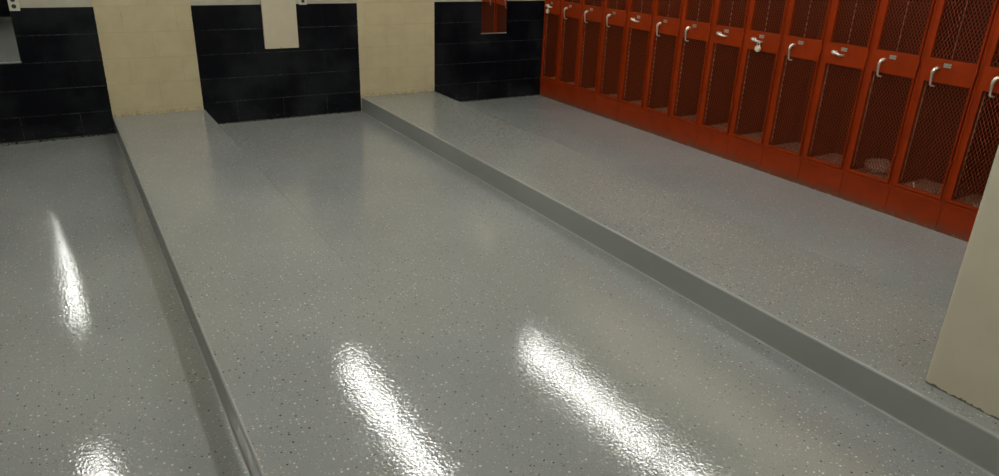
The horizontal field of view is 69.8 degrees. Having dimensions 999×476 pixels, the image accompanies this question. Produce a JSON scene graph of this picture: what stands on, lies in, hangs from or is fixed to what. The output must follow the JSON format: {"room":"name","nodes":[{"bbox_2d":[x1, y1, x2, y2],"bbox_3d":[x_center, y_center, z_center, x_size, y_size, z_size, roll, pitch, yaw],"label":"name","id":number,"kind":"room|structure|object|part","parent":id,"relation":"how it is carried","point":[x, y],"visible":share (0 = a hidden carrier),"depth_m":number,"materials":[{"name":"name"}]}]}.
{"room":"locker room","nodes":[
{"label":"locker room","id":0,"kind":"room"},
{"bbox_2d":[0,0,544,146],"bbox_3d":[-2.398,-2.342,5.835,7.450,3.050,0.100,-11,26,-29],"label":"wall","id":1,"kind":"structure","parent":0,"point":[85,64],"depth_m":6.22,"materials":[{"name":"black tile"}]},
{"bbox_2d":[0,0,21,63],"bbox_3d":[-3.733,-1.775,5.140,0.316,1.037,0.014,-11,26,-29],"label":"wall mirror","id":2,"kind":"object","parent":1,"relation":"attached to","point":[9,53],"visible":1,"depth_m":5.32,"materials":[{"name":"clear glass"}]},
{"bbox_3d":[-3.733,-1.775,5.140,0.316,1.037,0.014,-11,26,-29],"label":"frame","id":3,"kind":"part","parent":2,"relation":"part of","materials":[{"name":"silver metal"}]},
{"bbox_2d":[7,0,19,10],"bbox_3d":[-3.577,-1.730,5.265,0.070,0.115,0.009,-11,26,-29],"label":"power outlet","id":4,"kind":"object","parent":1,"relation":"attached to","point":[13,5],"visible":1,"depth_m":5.27,"materials":[{"name":"beige plastic"}]},
{"bbox_2d":[260,0,298,48],"bbox_3d":[-1.911,-2.168,6.150,0.296,1.050,0.025,-11,26,-29],"label":"wall panel","id":5,"kind":"object","parent":1,"relation":"attached to","point":[279,17],"visible":1,"depth_m":6.26,"materials":[{"name":"beige"}]},
{"bbox_2d":[299,0,306,4],"bbox_3d":[-1.733,-2.113,6.302,0.070,0.115,0.009,-11,26,-29],"label":"power outlet","id":6,"kind":"object","parent":1,"relation":"attached to","point":[301,2],"visible":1,"depth_m":6.32,"materials":[{"name":"beige plastic"}]},
{"bbox_2d":[481,0,506,33],"bbox_3d":[-0.042,-2.590,7.194,0.300,1.040,0.014,-11,26,-29],"label":"wall mirror","id":7,"kind":"object","parent":1,"relation":"attached to","point":[494,12],"visible":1,"depth_m":7.33,"materials":[{"name":"clear glass"}]},
{"bbox_2d":[0,95,990,475],"bbox_3d":[-0.017,0.710,2.708,7.650,0.200,9.574,-11,26,-29],"label":"floor","id":8,"kind":"structure","parent":0,"point":[589,365],"depth_m":3.28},
{"bbox_2d":[113,110,541,475],"bbox_3d":[-0.458,0.642,2.389,0.733,0.143,9.374,-11,26,-29],"label":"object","id":9,"kind":"object","parent":8,"relation":"on","point":[310,372],"visible":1,"depth_m":2.79,"materials":[{"name":"grey concrete"}]},
{"bbox_2d":[540,0,561,100],"bbox_3d":[0.695,-2.405,7.563,0.430,1.834,0.314,-11,26,-29],"label":"locker","id":10,"kind":"object","parent":8,"relation":"on","point":[550,45],"visible":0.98,"depth_m":7.70,"materials":[{"name":"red metal"}]},
{"bbox_3d":[0.550,-2.040,7.621,0.002,0.670,0.258,-11,26,-29],"label":"panel","id":11,"kind":"part","parent":10,"relation":"part of","materials":[{"name":"red metal"}]},
{"bbox_2d":[556,0,582,106],"bbox_3d":[0.868,-2.291,7.306,0.421,1.834,0.342,-11,26,-29],"label":"locker","id":12,"kind":"object","parent":8,"relation":"on","point":[571,16],"visible":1,"depth_m":7.43,"materials":[{"name":"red metal"}]},
{"bbox_3d":[0.664,-1.988,7.462,0.008,0.660,0.008,18,27,33],"label":"latch rod","id":13,"kind":"part","parent":12,"relation":"part of","materials":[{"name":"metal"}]},
{"bbox_3d":[0.720,-1.925,7.361,0.002,0.670,0.280,-11,26,-29],"label":"panel","id":14,"kind":"part","parent":12,"relation":"part of","materials":[{"name":"red metal"}]},
{"bbox_2d":[575,0,604,113],"bbox_3d":[1.044,-2.172,7.037,0.421,1.834,0.342,-11,26,-29],"label":"locker","id":15,"kind":"object","parent":8,"relation":"on","point":[592,10],"visible":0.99,"depth_m":7.16,"materials":[{"name":"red metal"}]},
{"bbox_3d":[0.896,-1.805,7.092,0.002,0.670,0.280,-11,26,-29],"label":"panel","id":16,"kind":"part","parent":15,"relation":"part of","materials":[{"name":"red metal"}]},
{"bbox_3d":[0.924,-2.568,6.772,0.002,0.724,0.280,-11,26,-29],"label":"panel","id":17,"kind":"part","parent":15,"relation":"part of","materials":[{"name":"red metal"}]},
{"bbox_2d":[596,0,628,121],"bbox_3d":[1.220,-2.053,6.767,0.421,1.834,0.342,-11,26,-29],"label":"locker","id":18,"kind":"object","parent":8,"relation":"on","point":[615,11],"visible":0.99,"depth_m":6.89,"materials":[{"name":"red metal"}]},
{"bbox_3d":[1.023,-2.044,6.728,0.047,0.122,0.026,0,23,-5],"label":"handle","id":19,"kind":"part","parent":18,"relation":"part of","materials":[{"name":"silver metal"}]},
{"bbox_3d":[1.073,-1.686,6.822,0.002,0.670,0.280,-11,26,-29],"label":"panel","id":20,"kind":"part","parent":18,"relation":"part of","materials":[{"name":"red metal"}]},
{"bbox_3d":[1.100,-2.449,6.502,0.002,0.724,0.280,-11,26,-29],"label":"panel","id":21,"kind":"part","parent":18,"relation":"part of","materials":[{"name":"red metal"}]},
{"bbox_2d":[617,0,655,129],"bbox_3d":[1.393,-1.932,6.496,0.430,1.834,0.342,-11,26,-29],"label":"locker","id":22,"kind":"object","parent":8,"relation":"on","point":[640,19],"visible":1,"depth_m":6.61,"materials":[{"name":"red metal"}]},
{"bbox_3d":[1.193,-1.629,6.654,0.008,0.660,0.008,18,27,33],"label":"latch rod","id":23,"kind":"part","parent":22,"relation":"part of","materials":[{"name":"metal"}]},
{"bbox_3d":[1.249,-1.567,6.553,0.002,0.670,0.280,-11,26,-29],"label":"panel","id":24,"kind":"part","parent":22,"relation":"part of","materials":[{"name":"red metal"}]},
{"bbox_3d":[1.276,-2.330,6.232,0.002,0.724,0.280,-11,26,-29],"label":"panel","id":25,"kind":"part","parent":22,"relation":"part of","materials":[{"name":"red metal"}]},
{"bbox_2d":[641,0,684,138],"bbox_3d":[1.573,-1.814,6.228,0.421,1.834,0.342,-11,26,-29],"label":"locker","id":26,"kind":"object","parent":8,"relation":"on","point":[668,14],"visible":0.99,"depth_m":6.34,"materials":[{"name":"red metal"}]},
{"bbox_3d":[1.369,-1.510,6.384,0.008,0.660,0.008,18,27,33],"label":"latch rod","id":27,"kind":"part","parent":26,"relation":"part of","materials":[{"name":"metal"}]},
{"bbox_3d":[1.376,-1.805,6.189,0.047,0.122,0.026,0,23,-5],"label":"handle","id":28,"kind":"part","parent":26,"relation":"part of","materials":[{"name":"silver metal"}]},
{"bbox_3d":[1.425,-1.447,6.283,0.002,0.670,0.280,-11,26,-29],"label":"panel","id":29,"kind":"part","parent":26,"relation":"part of","materials":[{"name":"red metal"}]},
{"bbox_3d":[1.452,-2.210,5.963,0.002,0.724,0.280,-11,26,-29],"label":"panel","id":30,"kind":"part","parent":26,"relation":"part of","materials":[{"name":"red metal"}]},
{"bbox_2d":[361,91,998,475],"bbox_3d":[1.406,0.267,3.442,0.795,0.143,9.374,-11,26,-29],"label":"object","id":31,"kind":"object","parent":8,"relation":"on","point":[874,339],"visible":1,"depth_m":3.56,"materials":[{"name":"grey concrete"}]},
{"bbox_2d":[925,146,998,419],"bbox_3d":[2.326,-0.505,1.546,0.598,2.807,1.788,-11,26,-29],"label":"wall pier","id":32,"kind":"object","parent":31,"relation":"on","point":[964,365],"visible":1,"depth_m":2.45,"materials":[{"name":"paint"}]},
{"bbox_2d":[667,0,715,147],"bbox_3d":[1.749,-1.694,5.959,0.421,1.834,0.342,-11,26,-29],"label":"locker","id":33,"kind":"object","parent":8,"relation":"on","point":[698,15],"visible":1,"depth_m":6.07,"materials":[{"name":"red metal"}]},
{"bbox_3d":[1.546,-1.391,6.115,0.008,0.660,0.008,-2,23,-8],"label":"latch rod","id":34,"kind":"part","parent":33,"relation":"part of","materials":[{"name":"metal"}]},
{"bbox_3d":[1.552,-1.686,5.920,0.047,0.122,0.026,0,23,-5],"label":"handle","id":35,"kind":"part","parent":33,"relation":"part of","materials":[{"name":"silver metal"}]},
{"bbox_2d":[681,115,695,120],"bbox_3d":[1.752,-1.028,6.256,0.353,0.004,0.338,-11,26,-29],"label":"shelf","id":36,"kind":"object","parent":33,"relation":"attached to","point":[684,119],"depth_m":6.30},
{"bbox_3d":[1.602,-1.328,6.014,0.002,0.670,0.280,-11,26,-29],"label":"panel","id":37,"kind":"part","parent":33,"relation":"part of","materials":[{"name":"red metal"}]},
{"bbox_3d":[1.629,-2.091,5.694,0.002,0.724,0.280,-11,26,-29],"label":"panel","id":38,"kind":"part","parent":33,"relation":"part of","materials":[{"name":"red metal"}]},
{"bbox_2d":[695,0,750,158],"bbox_3d":[1.922,-1.574,5.687,0.430,1.834,0.342,-11,26,-29],"label":"locker","id":39,"kind":"object","parent":8,"relation":"on","point":[731,17],"visible":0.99,"depth_m":5.79,"materials":[{"name":"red metal"}]},
{"bbox_3d":[1.722,-1.271,5.845,0.008,0.660,0.008,18,27,33],"label":"latch rod","id":40,"kind":"part","parent":39,"relation":"part of","materials":[{"name":"metal"}]},
{"bbox_2d":[709,123,727,130],"bbox_3d":[1.928,-0.908,5.986,0.353,0.004,0.338,-11,26,-29],"label":"shelf","id":41,"kind":"object","parent":39,"relation":"attached to","point":[710,128],"depth_m":6.05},
{"bbox_3d":[1.778,-1.208,5.744,0.002,0.670,0.280,-11,26,-29],"label":"panel","id":42,"kind":"part","parent":39,"relation":"part of","materials":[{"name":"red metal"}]},
{"bbox_3d":[1.805,-1.971,5.424,0.002,0.724,0.280,-11,26,-29],"label":"panel","id":43,"kind":"part","parent":39,"relation":"part of","materials":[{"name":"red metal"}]},
{"bbox_2d":[726,0,789,170],"bbox_3d":[2.098,-1.455,5.418,0.430,1.834,0.342,-11,26,-29],"label":"locker","id":44,"kind":"object","parent":8,"relation":"on","point":[767,20],"visible":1,"depth_m":5.53,"materials":[{"name":"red metal"}]},
{"bbox_3d":[1.898,-1.152,5.576,0.008,0.660,0.008,18,27,33],"label":"latch rod","id":45,"kind":"part","parent":44,"relation":"part of","materials":[{"name":"metal"}]},
{"bbox_2d":[741,132,761,140],"bbox_3d":[2.105,-0.789,5.717,0.353,0.004,0.338,-11,26,-29],"label":"shelf","id":46,"kind":"object","parent":44,"relation":"attached to","point":[742,138],"depth_m":5.77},
{"bbox_3d":[1.954,-1.089,5.475,0.002,0.670,0.280,-11,26,-29],"label":"panel","id":47,"kind":"part","parent":44,"relation":"part of","materials":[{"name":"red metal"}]},
{"bbox_3d":[1.915,-1.478,5.342,0.052,0.034,0.089,-11,26,-29],"label":"handle","id":48,"kind":"part","parent":44,"relation":"part of","materials":[{"name":"silver metal"}]},
{"bbox_2d":[755,43,760,51],"bbox_3d":[1.924,-1.421,5.331,0.022,0.069,0.047,-11,26,-29],"label":"padlock","id":49,"kind":"object","parent":44,"relation":"hanging from","point":[758,47],"visible":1,"depth_m":5.33,"materials":[{"name":"silver metal"}]},
{"bbox_3d":[1.982,-1.852,5.154,0.002,0.724,0.280,-11,26,-29],"label":"panel","id":50,"kind":"part","parent":44,"relation":"part of","materials":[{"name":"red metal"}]},
{"bbox_2d":[760,0,833,182],"bbox_3d":[2.278,-1.336,5.150,0.421,1.834,0.342,-11,26,-29],"label":"locker","id":51,"kind":"object","parent":8,"relation":"on","point":[807,24],"visible":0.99,"depth_m":5.25,"materials":[{"name":"orange metal"}]},
{"bbox_3d":[2.075,-1.032,5.306,0.008,0.660,0.008,18,27,33],"label":"latch rod","id":52,"kind":"part","parent":51,"relation":"part of","materials":[{"name":"metal"}]},
{"bbox_2d":[774,142,799,152],"bbox_3d":[2.281,-0.670,5.447,0.353,0.004,0.338,-11,26,-29],"label":"shelf","id":53,"kind":"object","parent":51,"relation":"attached to","point":[775,150],"depth_m":5.49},
{"bbox_3d":[2.081,-1.327,5.111,0.047,0.122,0.026,0,23,-5],"label":"handle","id":54,"kind":"part","parent":51,"relation":"part of","materials":[{"name":"silver metal"}]},
{"bbox_3d":[2.131,-0.970,5.205,0.002,0.670,0.280,-11,26,-29],"label":"panel","id":55,"kind":"part","parent":51,"relation":"part of","materials":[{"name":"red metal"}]},
{"bbox_3d":[2.158,-1.733,4.885,0.002,0.724,0.280,-11,26,-29],"label":"panel","id":56,"kind":"part","parent":51,"relation":"part of","materials":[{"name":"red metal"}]},
{"bbox_2d":[797,0,882,196],"bbox_3d":[2.451,-1.216,4.878,0.430,1.834,0.342,-11,26,-29],"label":"locker","id":57,"kind":"object","parent":8,"relation":"on","point":[852,27],"visible":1,"depth_m":4.98,"materials":[{"name":"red metal"}]},
{"bbox_3d":[2.251,-0.913,5.037,0.008,0.660,0.008,18,27,33],"label":"latch rod","id":58,"kind":"part","parent":57,"relation":"part of","materials":[{"name":"metal"}]},
{"bbox_2d":[815,153,842,164],"bbox_3d":[2.457,-0.550,5.178,0.353,0.004,0.338,-11,26,-29],"label":"shelf","id":59,"kind":"object","parent":57,"relation":"attached to","point":[816,163],"depth_m":5.26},
{"bbox_3d":[2.307,-0.850,4.936,0.002,0.670,0.280,-11,26,-29],"label":"panel","id":60,"kind":"part","parent":57,"relation":"part of","materials":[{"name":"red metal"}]},
{"bbox_3d":[2.268,-1.239,4.803,0.052,0.034,0.089,-11,26,-29],"label":"handle","id":61,"kind":"part","parent":57,"relation":"part of","materials":[{"name":"silver metal"}]},
{"bbox_3d":[2.333,-1.608,4.643,0.006,0.730,0.006,18,27,33],"label":"latch rod","id":62,"kind":"part","parent":57,"relation":"part of","materials":[{"name":"metal"}]},
{"bbox_3d":[2.334,-1.613,4.615,0.002,0.724,0.280,-11,26,-29],"label":"panel","id":63,"kind":"part","parent":57,"relation":"part of","materials":[{"name":"red metal"}]},
{"bbox_2d":[838,0,937,212],"bbox_3d":[2.631,-1.097,4.611,0.421,1.834,0.342,-11,26,-29],"label":"locker","id":64,"kind":"object","parent":8,"relation":"on","point":[903,29],"visible":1,"depth_m":4.70,"materials":[{"name":"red metal"}]},
{"bbox_3d":[2.427,-0.793,4.767,0.008,0.660,0.008,-2,23,-8],"label":"latch rod","id":65,"kind":"part","parent":64,"relation":"part of","materials":[{"name":"metal"}]},
{"bbox_2d":[856,168,887,179],"bbox_3d":[2.634,-0.431,4.908,0.353,0.004,0.338,-11,26,-29],"label":"shelf","id":66,"kind":"object","parent":64,"relation":"attached to","point":[858,177],"depth_m":4.87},
{"bbox_2d":[864,158,892,174],"bbox_3d":[2.625,-0.502,4.946,0.203,0.096,0.196,-11,26,-29],"label":"crumpled cloth","id":67,"kind":"object","parent":64,"relation":"on","point":[888,161],"visible":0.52,"depth_m":4.90,"materials":[{"name":"grey fabric"}]},
{"bbox_3d":[2.483,-0.731,4.666,0.002,0.670,0.280,-11,26,-29],"label":"panel","id":68,"kind":"part","parent":64,"relation":"part of","materials":[{"name":"red metal"}]},
{"bbox_3d":[2.434,-1.089,4.572,0.047,0.122,0.026,0,23,-5],"label":"handle","id":69,"kind":"part","parent":64,"relation":"part of","materials":[{"name":"silver metal"}]},
{"bbox_3d":[2.510,-1.488,4.374,0.006,0.730,0.006,-2,23,-8],"label":"latch rod","id":70,"kind":"part","parent":64,"relation":"part of","materials":[{"name":"metal"}]},
{"bbox_3d":[2.510,-1.494,4.346,0.002,0.724,0.280,-11,26,-29],"label":"panel","id":71,"kind":"part","parent":64,"relation":"part of","materials":[{"name":"red metal"}]},
{"bbox_2d":[884,0,998,230],"bbox_3d":[2.807,-0.978,4.342,0.421,1.834,0.342,-11,26,-29],"label":"locker","id":72,"kind":"object","parent":8,"relation":"on","point":[961,31],"visible":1,"depth_m":4.43,"materials":[{"name":"orange metal"}]},
{"bbox_3d":[2.604,-0.674,4.498,0.008,0.660,0.008,-2,23,-8],"label":"latch rod","id":73,"kind":"part","parent":72,"relation":"part of","materials":[{"name":"metal"}]},
{"bbox_2d":[904,179,944,199],"bbox_3d":[2.810,-0.311,4.639,0.353,0.004,0.338,-11,26,-29],"label":"shelf","id":74,"kind":"object","parent":72,"relation":"attached to","point":[928,180],"depth_m":4.71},
{"bbox_3d":[2.659,-0.611,4.396,0.002,0.670,0.280,-11,26,-29],"label":"panel","id":75,"kind":"part","parent":72,"relation":"part of","materials":[{"name":"red metal"}]},
{"bbox_3d":[2.610,-0.969,4.302,0.047,0.122,0.026,0,23,-5],"label":"handle","id":76,"kind":"part","parent":72,"relation":"part of","materials":[{"name":"silver metal"}]},
{"bbox_3d":[2.653,-1.019,4.240,0.003,0.024,0.044,-11,26,-29],"label":"number plate","id":77,"kind":"part","parent":72,"relation":"part of","materials":[{"name":"metal"}]},
{"bbox_3d":[2.686,-1.369,4.104,0.006,0.730,0.006,-2,23,-8],"label":"latch rod","id":78,"kind":"part","parent":72,"relation":"part of","materials":[{"name":"metal"}]},
{"bbox_3d":[2.687,-1.374,4.076,0.002,0.724,0.280,-11,26,-29],"label":"panel","id":79,"kind":"part","parent":72,"relation":"part of","materials":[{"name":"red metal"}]},
{"bbox_2d":[935,11,998,241],"bbox_3d":[2.984,-0.859,4.072,0.421,1.834,0.342,-11,26,-29],"label":"locker","id":80,"kind":"object","parent":8,"relation":"on","point":[979,143],"visible":0.79,"depth_m":4.29,"materials":[{"name":"orange metal"}]},
{"bbox_2d":[955,194,982,204],"bbox_3d":[2.986,-0.192,4.369,0.353,0.004,0.338,-11,26,-29],"label":"shelf","id":81,"kind":"object","parent":80,"relation":"attached to","point":[968,195],"depth_m":4.48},
{"bbox_3d":[2.780,-0.555,4.228,0.008,0.660,0.008,18,27,33],"label":"latch rod","id":82,"kind":"part","parent":80,"relation":"part of","materials":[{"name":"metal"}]},
{"bbox_3d":[2.845,-0.897,3.964,0.018,1.574,0.308,-11,26,-29],"label":"door","id":83,"kind":"part","parent":80,"relation":"part of","materials":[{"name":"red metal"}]},
{"bbox_3d":[2.836,-0.492,4.127,0.002,0.670,0.280,-11,26,-29],"label":"panel","id":84,"kind":"part","parent":80,"relation":"part of","materials":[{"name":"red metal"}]},
{"bbox_3d":[2.787,-0.850,4.033,0.047,0.122,0.026,0,23,-5],"label":"handle","id":85,"kind":"part","parent":80,"relation":"part of","materials":[{"name":"silver metal"}]},
{"bbox_3d":[2.863,-1.255,3.807,0.002,0.724,0.280,-11,26,-29],"label":"panel","id":86,"kind":"part","parent":80,"relation":"part of","materials":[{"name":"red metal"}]}
]}

